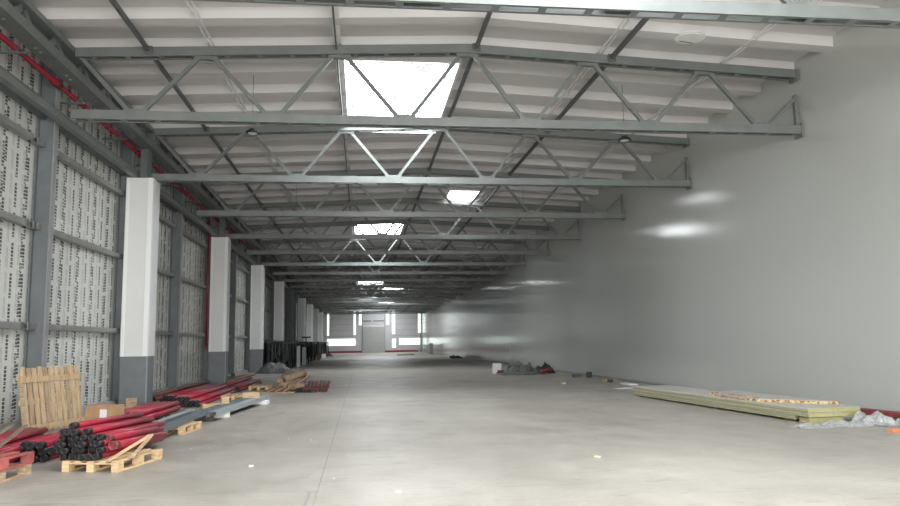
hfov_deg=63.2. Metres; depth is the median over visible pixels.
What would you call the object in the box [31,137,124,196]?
wall rail
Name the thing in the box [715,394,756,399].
panel offcut
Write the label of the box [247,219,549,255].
roof truss
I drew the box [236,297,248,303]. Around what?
wall rail
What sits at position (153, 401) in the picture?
pipe
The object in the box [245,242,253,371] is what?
wall post
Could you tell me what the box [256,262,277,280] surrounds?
tie beam
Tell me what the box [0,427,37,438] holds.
pipe
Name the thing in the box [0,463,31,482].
pallet
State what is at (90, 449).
pipe
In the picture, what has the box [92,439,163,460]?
pipe
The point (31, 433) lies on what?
pipe
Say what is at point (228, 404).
channel
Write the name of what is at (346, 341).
window
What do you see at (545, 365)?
heap
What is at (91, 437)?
pipe
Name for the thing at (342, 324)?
trim
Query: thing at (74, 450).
pipe
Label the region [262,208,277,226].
strut
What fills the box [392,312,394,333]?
window
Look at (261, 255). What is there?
wall post
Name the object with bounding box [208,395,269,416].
channel
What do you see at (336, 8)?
beam
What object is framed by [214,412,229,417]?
foam block
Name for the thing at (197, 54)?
roof truss
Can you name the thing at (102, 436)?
pipe
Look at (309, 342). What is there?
trestle
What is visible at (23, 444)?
pipe
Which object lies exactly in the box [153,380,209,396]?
pipe
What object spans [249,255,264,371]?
column
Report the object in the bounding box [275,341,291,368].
trestle
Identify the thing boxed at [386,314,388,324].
window
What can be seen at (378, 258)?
roof truss
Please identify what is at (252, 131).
hanging lamp
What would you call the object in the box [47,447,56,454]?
pipe
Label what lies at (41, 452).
pipe
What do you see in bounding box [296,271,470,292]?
roof truss
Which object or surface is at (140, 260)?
column
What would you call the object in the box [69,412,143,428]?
pipe
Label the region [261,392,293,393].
plank
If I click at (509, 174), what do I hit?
strut
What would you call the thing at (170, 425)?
channel
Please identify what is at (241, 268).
wall rail
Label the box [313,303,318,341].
column
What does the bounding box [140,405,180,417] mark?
pipe
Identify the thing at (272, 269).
wall post
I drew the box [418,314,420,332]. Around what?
window
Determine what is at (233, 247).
tie beam
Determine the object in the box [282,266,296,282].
girder
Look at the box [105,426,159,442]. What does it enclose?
pipe
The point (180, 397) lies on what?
pipe
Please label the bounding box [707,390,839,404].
panel offcut
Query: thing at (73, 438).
pipe
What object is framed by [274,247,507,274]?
roof truss
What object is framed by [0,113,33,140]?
wall rail
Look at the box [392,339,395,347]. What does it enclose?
window
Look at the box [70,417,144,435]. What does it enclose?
pipe
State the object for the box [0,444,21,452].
pipe
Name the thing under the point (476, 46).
strut
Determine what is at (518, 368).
sheet
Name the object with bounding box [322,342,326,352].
trestle
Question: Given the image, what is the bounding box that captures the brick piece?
[887,428,899,432]
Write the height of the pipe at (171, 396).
0.108 m
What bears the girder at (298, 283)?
on the column at (301, 301)
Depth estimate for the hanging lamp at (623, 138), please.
18.93 m
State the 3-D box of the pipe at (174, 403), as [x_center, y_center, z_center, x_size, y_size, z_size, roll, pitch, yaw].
[-6.303,3.358,15.831,0.120,0.120,2.912,0,-7,-6]
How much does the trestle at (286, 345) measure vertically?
1.863 m
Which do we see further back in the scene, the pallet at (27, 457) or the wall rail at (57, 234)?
the wall rail at (57, 234)
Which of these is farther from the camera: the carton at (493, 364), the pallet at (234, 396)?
the carton at (493, 364)
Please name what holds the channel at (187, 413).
on the pallet at (181, 429)
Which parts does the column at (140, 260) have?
corner trim, corner trim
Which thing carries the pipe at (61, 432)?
on the pipe at (60, 438)
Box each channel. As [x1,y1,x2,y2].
[153,409,194,421]
[160,410,207,431]
[165,411,197,422]
[189,398,244,413]
[206,395,260,417]
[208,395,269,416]
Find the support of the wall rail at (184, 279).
attached to the wall at (82, 291)
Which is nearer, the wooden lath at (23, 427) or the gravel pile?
the wooden lath at (23, 427)
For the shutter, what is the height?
4.450 m
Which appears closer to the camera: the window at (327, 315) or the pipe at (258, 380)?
the pipe at (258, 380)
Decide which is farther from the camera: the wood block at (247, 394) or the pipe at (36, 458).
the wood block at (247, 394)
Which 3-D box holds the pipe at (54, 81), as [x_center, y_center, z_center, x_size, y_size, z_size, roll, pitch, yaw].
[-12.864,0.679,51.134,0.640,0.185,100.000,0,-7,-7]
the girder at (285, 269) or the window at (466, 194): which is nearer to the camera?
the window at (466, 194)
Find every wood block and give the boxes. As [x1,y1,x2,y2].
[126,398,136,407]
[196,415,213,419]
[201,403,220,408]
[221,397,228,403]
[242,392,259,397]
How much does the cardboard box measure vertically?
0.296 m
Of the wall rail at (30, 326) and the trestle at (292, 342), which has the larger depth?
the trestle at (292, 342)
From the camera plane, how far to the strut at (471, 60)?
19.19 m
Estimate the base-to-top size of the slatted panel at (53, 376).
1.271 m
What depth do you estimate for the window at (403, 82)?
20.24 m
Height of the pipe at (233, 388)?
0.104 m
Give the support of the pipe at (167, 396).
on the pipe
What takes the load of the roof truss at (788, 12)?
attached to the ceiling
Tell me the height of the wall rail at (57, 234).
0.160 m
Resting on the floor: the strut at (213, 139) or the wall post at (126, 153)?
the wall post at (126, 153)
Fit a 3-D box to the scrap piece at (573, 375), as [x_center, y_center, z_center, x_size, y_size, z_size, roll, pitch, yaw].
[5.678,5.498,32.780,0.400,0.120,0.200,0,-7,-7]
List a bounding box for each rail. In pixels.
[0,82,306,303]
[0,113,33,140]
[0,209,29,226]
[0,321,23,329]
[24,322,119,333]
[26,221,122,258]
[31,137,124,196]
[155,331,172,335]
[157,267,174,277]
[159,214,176,228]
[180,332,204,336]
[182,277,208,289]
[183,230,209,248]
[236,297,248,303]
[237,264,249,273]
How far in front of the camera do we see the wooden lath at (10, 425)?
9.86 m
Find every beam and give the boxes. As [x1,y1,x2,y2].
[0,65,139,177]
[160,188,218,236]
[185,0,807,293]
[231,243,255,264]
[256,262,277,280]
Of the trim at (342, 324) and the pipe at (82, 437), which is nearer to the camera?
the pipe at (82, 437)
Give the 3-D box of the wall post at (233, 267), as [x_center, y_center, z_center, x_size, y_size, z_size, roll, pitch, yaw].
[-11.556,2.523,38.908,0.420,8.000,0.300,0,-7,-7]
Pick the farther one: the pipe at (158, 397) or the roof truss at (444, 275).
the roof truss at (444, 275)
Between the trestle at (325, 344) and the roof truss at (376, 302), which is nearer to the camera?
the trestle at (325, 344)
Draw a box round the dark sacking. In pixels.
[291,387,313,392]
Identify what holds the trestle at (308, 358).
on the floor
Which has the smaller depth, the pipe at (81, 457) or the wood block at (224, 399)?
the pipe at (81, 457)
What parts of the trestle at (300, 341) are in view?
leg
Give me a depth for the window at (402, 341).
129.22 m
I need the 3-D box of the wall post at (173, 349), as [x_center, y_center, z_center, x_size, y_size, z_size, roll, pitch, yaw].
[-10.134,1.066,27.082,0.420,8.000,0.300,0,-7,-7]
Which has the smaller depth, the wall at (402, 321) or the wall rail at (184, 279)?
the wall rail at (184, 279)
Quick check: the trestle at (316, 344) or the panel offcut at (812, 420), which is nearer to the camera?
the panel offcut at (812, 420)
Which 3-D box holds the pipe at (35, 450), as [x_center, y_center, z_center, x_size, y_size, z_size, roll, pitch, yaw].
[-6.193,3.059,12.076,0.112,0.112,3.312,0,-7,-7]
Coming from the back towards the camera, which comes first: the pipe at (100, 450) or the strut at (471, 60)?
the strut at (471, 60)
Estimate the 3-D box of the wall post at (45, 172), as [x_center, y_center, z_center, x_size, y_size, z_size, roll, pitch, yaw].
[-8.776,-0.326,15.778,0.420,8.000,0.300,0,-7,-7]
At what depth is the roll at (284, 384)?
25.29 m
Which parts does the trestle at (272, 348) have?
leg, leg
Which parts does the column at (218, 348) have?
corner trim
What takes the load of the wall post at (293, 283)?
on the floor
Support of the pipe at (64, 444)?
on the pipe at (67, 450)
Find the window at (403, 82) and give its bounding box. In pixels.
[342,57,461,133]
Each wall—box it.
[0,25,305,424]
[323,305,421,352]
[422,0,899,411]
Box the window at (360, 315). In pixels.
[359,314,361,324]
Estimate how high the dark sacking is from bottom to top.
0.170 m
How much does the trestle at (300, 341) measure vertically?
1.863 m
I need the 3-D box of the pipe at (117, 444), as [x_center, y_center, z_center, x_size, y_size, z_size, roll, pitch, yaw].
[-4.572,2.749,10.763,0.124,0.199,1.766,-1,-7,-1]
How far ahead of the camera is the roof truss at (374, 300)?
117.03 m
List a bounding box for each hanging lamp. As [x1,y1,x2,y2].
[246,75,258,134]
[618,91,630,141]
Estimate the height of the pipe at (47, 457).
0.112 m
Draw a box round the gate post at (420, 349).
[419,332,422,351]
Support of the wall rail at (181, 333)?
attached to the wall at (82, 291)
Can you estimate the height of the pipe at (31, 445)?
0.112 m
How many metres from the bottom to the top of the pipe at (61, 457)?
0.090 m
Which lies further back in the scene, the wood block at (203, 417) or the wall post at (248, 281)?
the wall post at (248, 281)
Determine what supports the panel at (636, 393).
on the floor
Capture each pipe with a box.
[0,32,311,300]
[0,427,32,436]
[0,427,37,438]
[0,427,47,444]
[0,433,52,449]
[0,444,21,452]
[1,434,43,447]
[9,456,20,462]
[20,432,58,449]
[26,434,59,449]
[26,449,37,455]
[34,454,39,462]
[35,436,58,449]
[38,445,51,455]
[39,454,59,461]
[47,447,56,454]
[52,441,58,448]
[58,436,67,441]
[58,441,69,448]
[59,428,69,435]
[59,453,70,460]
[60,447,71,454]
[64,417,139,435]
[68,441,74,447]
[68,453,76,459]
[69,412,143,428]
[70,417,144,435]
[70,434,82,441]
[71,447,77,453]
[78,440,89,447]
[78,446,89,453]
[78,452,94,460]
[79,422,149,440]
[82,416,153,434]
[85,453,95,460]
[87,447,94,452]
[88,421,157,440]
[89,440,97,446]
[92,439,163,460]
[94,426,163,447]
[96,421,165,440]
[96,431,166,453]
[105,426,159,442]
[108,432,164,449]
[124,401,155,409]
[124,401,160,411]
[124,401,165,413]
[126,401,170,413]
[135,401,178,415]
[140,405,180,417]
[152,383,212,400]
[153,380,206,393]
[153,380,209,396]
[162,384,207,398]
[165,384,211,398]
[168,384,213,398]
[172,385,216,400]
[174,383,218,396]
[177,385,219,400]
[181,384,224,399]
[185,384,228,399]
[186,387,229,403]
[190,387,231,403]
[195,387,235,403]
[196,390,236,407]
[204,218,209,348]
[226,377,251,385]
[237,379,260,388]
[238,381,261,391]
[538,368,552,372]
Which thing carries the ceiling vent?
in the ceiling
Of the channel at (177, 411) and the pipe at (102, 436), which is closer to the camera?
the pipe at (102, 436)
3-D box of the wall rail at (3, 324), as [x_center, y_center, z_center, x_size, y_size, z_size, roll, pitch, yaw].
[-8.429,1.132,12.059,0.160,0.160,5.800,0,-7,-7]
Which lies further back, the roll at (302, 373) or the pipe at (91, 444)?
the roll at (302, 373)
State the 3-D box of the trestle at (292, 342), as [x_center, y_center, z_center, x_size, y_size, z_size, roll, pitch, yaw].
[-11.713,7.256,52.391,1.126,1.863,1.700,0,-7,-10]
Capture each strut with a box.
[109,0,152,53]
[153,60,208,132]
[209,136,241,174]
[244,183,262,206]
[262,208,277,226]
[332,6,336,49]
[337,60,343,127]
[343,134,347,172]
[416,175,427,200]
[427,132,444,171]
[448,58,473,116]
[465,206,481,224]
[472,12,492,50]
[483,186,500,204]
[507,137,543,176]
[545,67,606,133]
[608,18,648,61]
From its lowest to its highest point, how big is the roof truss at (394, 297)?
2.020 m
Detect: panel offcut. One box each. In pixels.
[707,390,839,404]
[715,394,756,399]
[799,416,842,423]
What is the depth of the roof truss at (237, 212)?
28.43 m
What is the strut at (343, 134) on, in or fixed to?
attached to the roof truss at (191, 177)
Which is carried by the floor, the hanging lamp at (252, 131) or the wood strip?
the wood strip
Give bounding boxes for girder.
[0,0,154,149]
[146,133,227,217]
[223,207,262,249]
[260,241,283,269]
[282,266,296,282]
[294,278,305,289]
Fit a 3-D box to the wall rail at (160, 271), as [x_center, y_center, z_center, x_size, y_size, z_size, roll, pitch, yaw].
[-9.881,0.484,24.140,0.160,0.160,5.800,0,-7,-7]
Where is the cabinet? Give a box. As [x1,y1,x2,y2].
[429,343,432,353]
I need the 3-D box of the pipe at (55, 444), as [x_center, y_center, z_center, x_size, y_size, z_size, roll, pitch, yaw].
[-5.313,2.750,10.973,0.090,0.090,2.412,-1,-9,-2]
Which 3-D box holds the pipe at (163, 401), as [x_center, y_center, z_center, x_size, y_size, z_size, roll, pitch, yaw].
[-6.538,3.346,15.705,0.120,0.120,2.912,0,-7,-6]
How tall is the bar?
0.180 m
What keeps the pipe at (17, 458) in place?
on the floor
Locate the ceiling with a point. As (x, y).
(530, 86)
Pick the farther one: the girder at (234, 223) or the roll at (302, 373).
the girder at (234, 223)
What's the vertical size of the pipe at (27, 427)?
0.116 m
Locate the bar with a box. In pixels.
[860,408,899,417]
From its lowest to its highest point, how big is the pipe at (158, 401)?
0.120 m
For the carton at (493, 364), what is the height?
0.500 m
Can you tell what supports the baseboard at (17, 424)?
attached to the wall at (82, 291)
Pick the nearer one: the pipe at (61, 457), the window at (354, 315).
the pipe at (61, 457)
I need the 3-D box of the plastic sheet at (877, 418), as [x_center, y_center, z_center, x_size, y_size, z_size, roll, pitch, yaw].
[7.967,3.080,13.720,0.969,0.252,0.673,-3,-7,16]
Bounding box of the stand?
[302,336,310,363]
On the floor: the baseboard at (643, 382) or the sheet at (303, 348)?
the sheet at (303, 348)
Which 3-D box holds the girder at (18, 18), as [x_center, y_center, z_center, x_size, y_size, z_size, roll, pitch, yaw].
[-8.185,-4.074,15.733,0.360,0.667,11.960,0,-7,-7]
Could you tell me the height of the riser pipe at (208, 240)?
5.807 m
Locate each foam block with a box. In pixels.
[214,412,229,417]
[252,400,268,404]
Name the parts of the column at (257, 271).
corner trim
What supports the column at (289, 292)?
on the floor
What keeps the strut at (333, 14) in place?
attached to the roof truss at (788, 12)
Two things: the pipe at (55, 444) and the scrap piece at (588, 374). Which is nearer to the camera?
the pipe at (55, 444)
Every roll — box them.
[274,371,290,386]
[277,380,292,387]
[281,369,306,381]
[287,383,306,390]
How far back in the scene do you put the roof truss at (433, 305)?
99.37 m
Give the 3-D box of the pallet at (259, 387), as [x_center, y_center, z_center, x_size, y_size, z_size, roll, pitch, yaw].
[-7.053,5.000,27.253,0.700,0.144,1.200,0,-7,-7]
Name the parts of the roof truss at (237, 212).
post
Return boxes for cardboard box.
[85,404,124,420]
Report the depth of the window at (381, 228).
45.81 m
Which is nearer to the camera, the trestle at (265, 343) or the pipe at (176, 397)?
the pipe at (176, 397)
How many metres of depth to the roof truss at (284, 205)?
34.27 m
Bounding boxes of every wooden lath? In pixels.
[0,424,13,434]
[0,425,27,447]
[106,434,149,461]
[129,434,153,458]
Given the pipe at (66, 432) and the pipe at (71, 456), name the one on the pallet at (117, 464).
the pipe at (71, 456)
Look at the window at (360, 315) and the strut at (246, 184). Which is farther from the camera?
the window at (360, 315)
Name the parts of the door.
header panel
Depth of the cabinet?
103.29 m
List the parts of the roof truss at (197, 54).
gusset plate, gusset plate, gusset plate, gusset plate, gusset plate, gusset plate, gusset plate, gusset plate, gusset plate, gusset plate, gusset plate, post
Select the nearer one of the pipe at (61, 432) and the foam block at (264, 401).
the pipe at (61, 432)
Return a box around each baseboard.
[0,370,247,430]
[329,350,418,352]
[427,352,896,419]
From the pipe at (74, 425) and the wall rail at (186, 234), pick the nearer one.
the pipe at (74, 425)
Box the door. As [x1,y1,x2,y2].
[362,315,384,352]
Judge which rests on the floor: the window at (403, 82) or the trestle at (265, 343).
the trestle at (265, 343)
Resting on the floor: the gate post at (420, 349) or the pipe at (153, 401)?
the gate post at (420, 349)
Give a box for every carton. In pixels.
[492,363,500,369]
[492,367,499,373]
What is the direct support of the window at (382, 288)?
attached to the ceiling
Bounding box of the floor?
[0,352,899,505]
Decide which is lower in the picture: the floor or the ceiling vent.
the floor
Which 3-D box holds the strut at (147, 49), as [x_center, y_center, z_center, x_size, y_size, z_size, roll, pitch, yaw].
[-6.201,-4.744,13.050,0.180,0.180,5.720,0,-7,-7]
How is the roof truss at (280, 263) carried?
attached to the ceiling
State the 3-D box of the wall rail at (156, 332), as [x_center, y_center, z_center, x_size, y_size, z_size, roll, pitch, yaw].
[-9.851,2.588,23.885,0.160,0.160,5.800,0,-7,-7]
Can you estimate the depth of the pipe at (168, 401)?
15.45 m
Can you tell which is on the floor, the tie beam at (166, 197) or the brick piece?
the brick piece
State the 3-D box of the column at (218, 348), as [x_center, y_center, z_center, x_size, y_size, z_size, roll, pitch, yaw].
[-10.370,2.100,32.994,0.742,7.380,0.782,0,-7,-7]
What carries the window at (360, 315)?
in the wall at (402, 321)
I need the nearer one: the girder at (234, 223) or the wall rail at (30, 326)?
the wall rail at (30, 326)
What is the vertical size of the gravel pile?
0.638 m
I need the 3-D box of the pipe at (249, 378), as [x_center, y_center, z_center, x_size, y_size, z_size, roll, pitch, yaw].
[-8.216,5.027,28.721,0.104,0.104,5.612,0,-7,-7]
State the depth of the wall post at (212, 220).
32.86 m
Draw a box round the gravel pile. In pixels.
[254,362,294,373]
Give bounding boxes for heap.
[535,362,554,372]
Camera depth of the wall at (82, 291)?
18.34 m
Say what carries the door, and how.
in the wall at (402, 321)
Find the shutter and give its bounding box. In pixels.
[363,327,383,352]
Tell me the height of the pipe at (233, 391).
0.104 m
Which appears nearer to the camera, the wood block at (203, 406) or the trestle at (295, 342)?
the wood block at (203, 406)
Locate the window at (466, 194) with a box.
[444,187,480,200]
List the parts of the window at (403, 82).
pane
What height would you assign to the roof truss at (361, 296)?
2.020 m
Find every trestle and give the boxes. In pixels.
[264,340,267,362]
[266,341,285,363]
[270,341,289,367]
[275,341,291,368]
[279,341,294,367]
[294,341,298,365]
[300,341,302,364]
[305,342,309,361]
[309,342,311,361]
[309,342,314,360]
[309,342,318,356]
[315,342,320,354]
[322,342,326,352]
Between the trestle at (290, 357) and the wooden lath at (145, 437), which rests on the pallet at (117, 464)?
the wooden lath at (145, 437)
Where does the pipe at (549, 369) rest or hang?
on the sheet at (518, 368)
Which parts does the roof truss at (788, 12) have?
gusset plate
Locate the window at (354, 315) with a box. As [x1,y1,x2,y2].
[353,311,355,334]
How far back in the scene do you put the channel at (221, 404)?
17.61 m
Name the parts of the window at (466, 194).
pane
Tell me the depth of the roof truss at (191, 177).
22.47 m
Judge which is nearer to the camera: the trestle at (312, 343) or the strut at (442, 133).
the strut at (442, 133)
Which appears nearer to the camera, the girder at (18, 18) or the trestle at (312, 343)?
the girder at (18, 18)
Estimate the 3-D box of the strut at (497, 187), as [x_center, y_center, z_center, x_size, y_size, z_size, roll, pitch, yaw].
[1.990,-2.722,32.050,0.180,0.180,5.720,0,-7,-7]
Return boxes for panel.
[16,365,84,430]
[632,385,859,412]
[632,389,857,416]
[634,392,798,418]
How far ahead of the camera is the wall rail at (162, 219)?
26.05 m
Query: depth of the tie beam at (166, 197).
27.30 m
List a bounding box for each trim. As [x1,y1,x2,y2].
[330,324,416,335]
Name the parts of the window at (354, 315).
pane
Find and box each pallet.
[0,451,33,471]
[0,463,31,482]
[62,449,162,472]
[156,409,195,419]
[166,421,201,434]
[221,393,241,400]
[248,384,271,390]
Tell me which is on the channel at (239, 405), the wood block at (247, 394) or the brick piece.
the wood block at (247, 394)
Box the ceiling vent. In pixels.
[674,30,705,43]
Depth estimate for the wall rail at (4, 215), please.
14.58 m
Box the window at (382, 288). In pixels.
[381,288,399,289]
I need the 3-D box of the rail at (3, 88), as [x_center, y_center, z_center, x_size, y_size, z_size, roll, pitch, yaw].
[-14.654,2.790,63.850,0.100,0.330,130.000,0,-7,-7]
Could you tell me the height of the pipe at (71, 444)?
0.090 m
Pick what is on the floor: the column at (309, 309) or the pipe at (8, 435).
the column at (309, 309)
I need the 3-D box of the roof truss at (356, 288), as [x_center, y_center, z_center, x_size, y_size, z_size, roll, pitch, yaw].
[-8.350,4.964,87.699,16.590,2.020,0.320,0,-7,-7]
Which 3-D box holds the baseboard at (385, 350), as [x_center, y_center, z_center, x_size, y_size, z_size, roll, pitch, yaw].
[-13.384,17.247,128.107,15.800,0.320,0.100,0,-7,-7]
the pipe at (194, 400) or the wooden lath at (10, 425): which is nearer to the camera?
the wooden lath at (10, 425)
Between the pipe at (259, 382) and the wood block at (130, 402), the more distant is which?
the pipe at (259, 382)
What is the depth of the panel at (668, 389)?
15.84 m
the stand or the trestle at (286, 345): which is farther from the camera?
the stand
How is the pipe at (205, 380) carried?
on the pipe
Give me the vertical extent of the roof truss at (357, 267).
2.020 m
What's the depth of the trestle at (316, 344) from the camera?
79.71 m
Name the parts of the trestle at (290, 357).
leg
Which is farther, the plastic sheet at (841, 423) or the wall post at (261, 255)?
the wall post at (261, 255)
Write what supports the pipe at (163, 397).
on the pipe
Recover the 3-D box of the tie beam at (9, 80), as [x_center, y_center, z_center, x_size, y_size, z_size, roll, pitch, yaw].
[-8.440,-2.974,15.582,0.160,0.190,11.950,0,-7,-7]
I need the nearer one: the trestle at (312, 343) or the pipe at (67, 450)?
the pipe at (67, 450)
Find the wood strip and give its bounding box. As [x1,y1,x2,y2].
[285,375,310,391]
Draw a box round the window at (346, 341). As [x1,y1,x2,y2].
[327,338,355,345]
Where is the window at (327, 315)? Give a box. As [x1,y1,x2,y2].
[327,315,328,335]
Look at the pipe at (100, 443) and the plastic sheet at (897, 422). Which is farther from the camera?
the plastic sheet at (897, 422)
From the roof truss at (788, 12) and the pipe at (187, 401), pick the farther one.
the pipe at (187, 401)
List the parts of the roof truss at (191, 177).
gusset plate, gusset plate, gusset plate, gusset plate, gusset plate, gusset plate, gusset plate, gusset plate, gusset plate, gusset plate, post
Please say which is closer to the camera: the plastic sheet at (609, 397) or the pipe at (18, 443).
the pipe at (18, 443)
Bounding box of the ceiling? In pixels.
[7,0,887,305]
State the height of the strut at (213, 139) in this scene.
0.180 m
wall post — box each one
[24,61,60,423]
[110,131,135,399]
[166,182,183,387]
[202,207,215,380]
[228,227,236,376]
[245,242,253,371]
[261,255,265,362]
[270,266,275,340]
[293,283,295,340]
[297,288,300,338]
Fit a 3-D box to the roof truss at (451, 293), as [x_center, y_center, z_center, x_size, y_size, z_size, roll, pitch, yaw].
[-6.929,3.508,75.873,16.590,2.020,0.320,0,-7,-7]
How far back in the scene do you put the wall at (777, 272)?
20.12 m
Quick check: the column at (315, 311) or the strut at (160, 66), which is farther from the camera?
the column at (315, 311)
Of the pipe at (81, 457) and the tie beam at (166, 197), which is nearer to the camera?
the pipe at (81, 457)
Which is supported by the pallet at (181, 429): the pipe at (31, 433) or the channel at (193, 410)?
the channel at (193, 410)
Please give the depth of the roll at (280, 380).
25.75 m
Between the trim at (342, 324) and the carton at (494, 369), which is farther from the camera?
the trim at (342, 324)
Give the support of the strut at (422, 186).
attached to the roof truss at (237, 212)
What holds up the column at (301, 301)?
on the floor
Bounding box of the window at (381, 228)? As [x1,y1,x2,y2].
[354,224,403,233]
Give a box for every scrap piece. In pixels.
[572,374,581,376]
[586,372,591,377]
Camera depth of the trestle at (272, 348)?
45.84 m
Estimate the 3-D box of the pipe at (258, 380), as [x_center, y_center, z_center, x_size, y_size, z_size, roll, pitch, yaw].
[-7.843,5.113,28.710,0.104,0.104,5.612,0,-7,-7]
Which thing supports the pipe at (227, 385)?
on the pipe
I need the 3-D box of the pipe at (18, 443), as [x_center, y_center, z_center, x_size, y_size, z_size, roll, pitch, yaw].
[-6.586,2.940,11.096,0.116,0.116,2.712,0,-7,-8]
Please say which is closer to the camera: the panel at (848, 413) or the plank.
the panel at (848, 413)
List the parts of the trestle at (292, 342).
leg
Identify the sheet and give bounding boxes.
[297,346,299,366]
[302,347,305,364]
[496,361,545,375]
[609,397,628,399]
[784,420,871,429]
[848,410,895,425]
[895,418,899,426]
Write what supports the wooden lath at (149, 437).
on the pallet at (117, 464)
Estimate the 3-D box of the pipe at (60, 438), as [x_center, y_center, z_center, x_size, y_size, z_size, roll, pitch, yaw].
[-5.248,2.675,11.015,0.090,0.090,2.412,-1,-9,-2]
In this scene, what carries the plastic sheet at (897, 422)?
on the floor
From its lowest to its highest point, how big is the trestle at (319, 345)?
1.863 m
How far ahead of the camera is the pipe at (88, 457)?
9.73 m
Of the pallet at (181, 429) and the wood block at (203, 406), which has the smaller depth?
the pallet at (181, 429)
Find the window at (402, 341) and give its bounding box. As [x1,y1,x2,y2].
[399,338,419,344]
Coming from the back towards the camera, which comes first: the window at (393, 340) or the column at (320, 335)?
the window at (393, 340)
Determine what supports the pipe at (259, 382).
on the floor
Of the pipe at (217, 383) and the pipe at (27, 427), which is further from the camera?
the pipe at (217, 383)
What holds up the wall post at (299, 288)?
on the floor
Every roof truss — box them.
[71,44,803,139]
[151,126,691,189]
[192,0,899,28]
[197,168,625,220]
[226,198,580,240]
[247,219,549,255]
[262,239,525,266]
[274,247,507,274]
[283,257,492,281]
[290,266,480,287]
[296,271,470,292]
[302,277,462,296]
[306,282,455,299]
[310,287,448,302]
[313,292,443,304]
[316,293,438,307]
[319,296,434,309]
[321,299,430,311]
[323,300,426,312]
[325,302,423,314]
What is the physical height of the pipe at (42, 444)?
0.112 m
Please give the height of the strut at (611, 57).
0.180 m
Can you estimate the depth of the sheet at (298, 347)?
53.30 m
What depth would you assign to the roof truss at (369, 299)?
111.40 m
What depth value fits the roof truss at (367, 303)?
93.42 m
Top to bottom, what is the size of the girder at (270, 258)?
0.667 m
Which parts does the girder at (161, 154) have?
plate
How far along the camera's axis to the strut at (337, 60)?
18.88 m
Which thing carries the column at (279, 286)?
on the floor
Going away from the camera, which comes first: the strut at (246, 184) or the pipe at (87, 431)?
the pipe at (87, 431)
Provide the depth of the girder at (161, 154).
25.07 m
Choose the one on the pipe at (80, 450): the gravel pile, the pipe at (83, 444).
the pipe at (83, 444)
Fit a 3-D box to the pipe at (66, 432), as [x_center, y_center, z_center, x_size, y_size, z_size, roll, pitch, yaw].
[-5.148,2.586,10.971,0.090,0.090,2.412,-1,-9,-2]
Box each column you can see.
[118,149,159,405]
[208,218,230,382]
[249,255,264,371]
[273,270,284,340]
[286,289,294,340]
[298,293,305,341]
[306,297,312,357]
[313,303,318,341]
[318,310,322,341]
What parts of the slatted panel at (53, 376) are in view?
post, post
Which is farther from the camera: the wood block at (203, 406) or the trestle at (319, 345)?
the trestle at (319, 345)
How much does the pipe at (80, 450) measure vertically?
0.090 m
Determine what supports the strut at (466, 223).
attached to the roof truss at (322, 251)
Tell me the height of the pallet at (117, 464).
0.144 m
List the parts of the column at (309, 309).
corner trim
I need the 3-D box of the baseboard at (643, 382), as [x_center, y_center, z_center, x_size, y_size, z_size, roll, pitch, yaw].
[3.424,8.763,59.200,0.050,0.070,142.000,0,-7,-7]
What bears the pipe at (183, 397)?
on the pipe
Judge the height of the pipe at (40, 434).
0.116 m

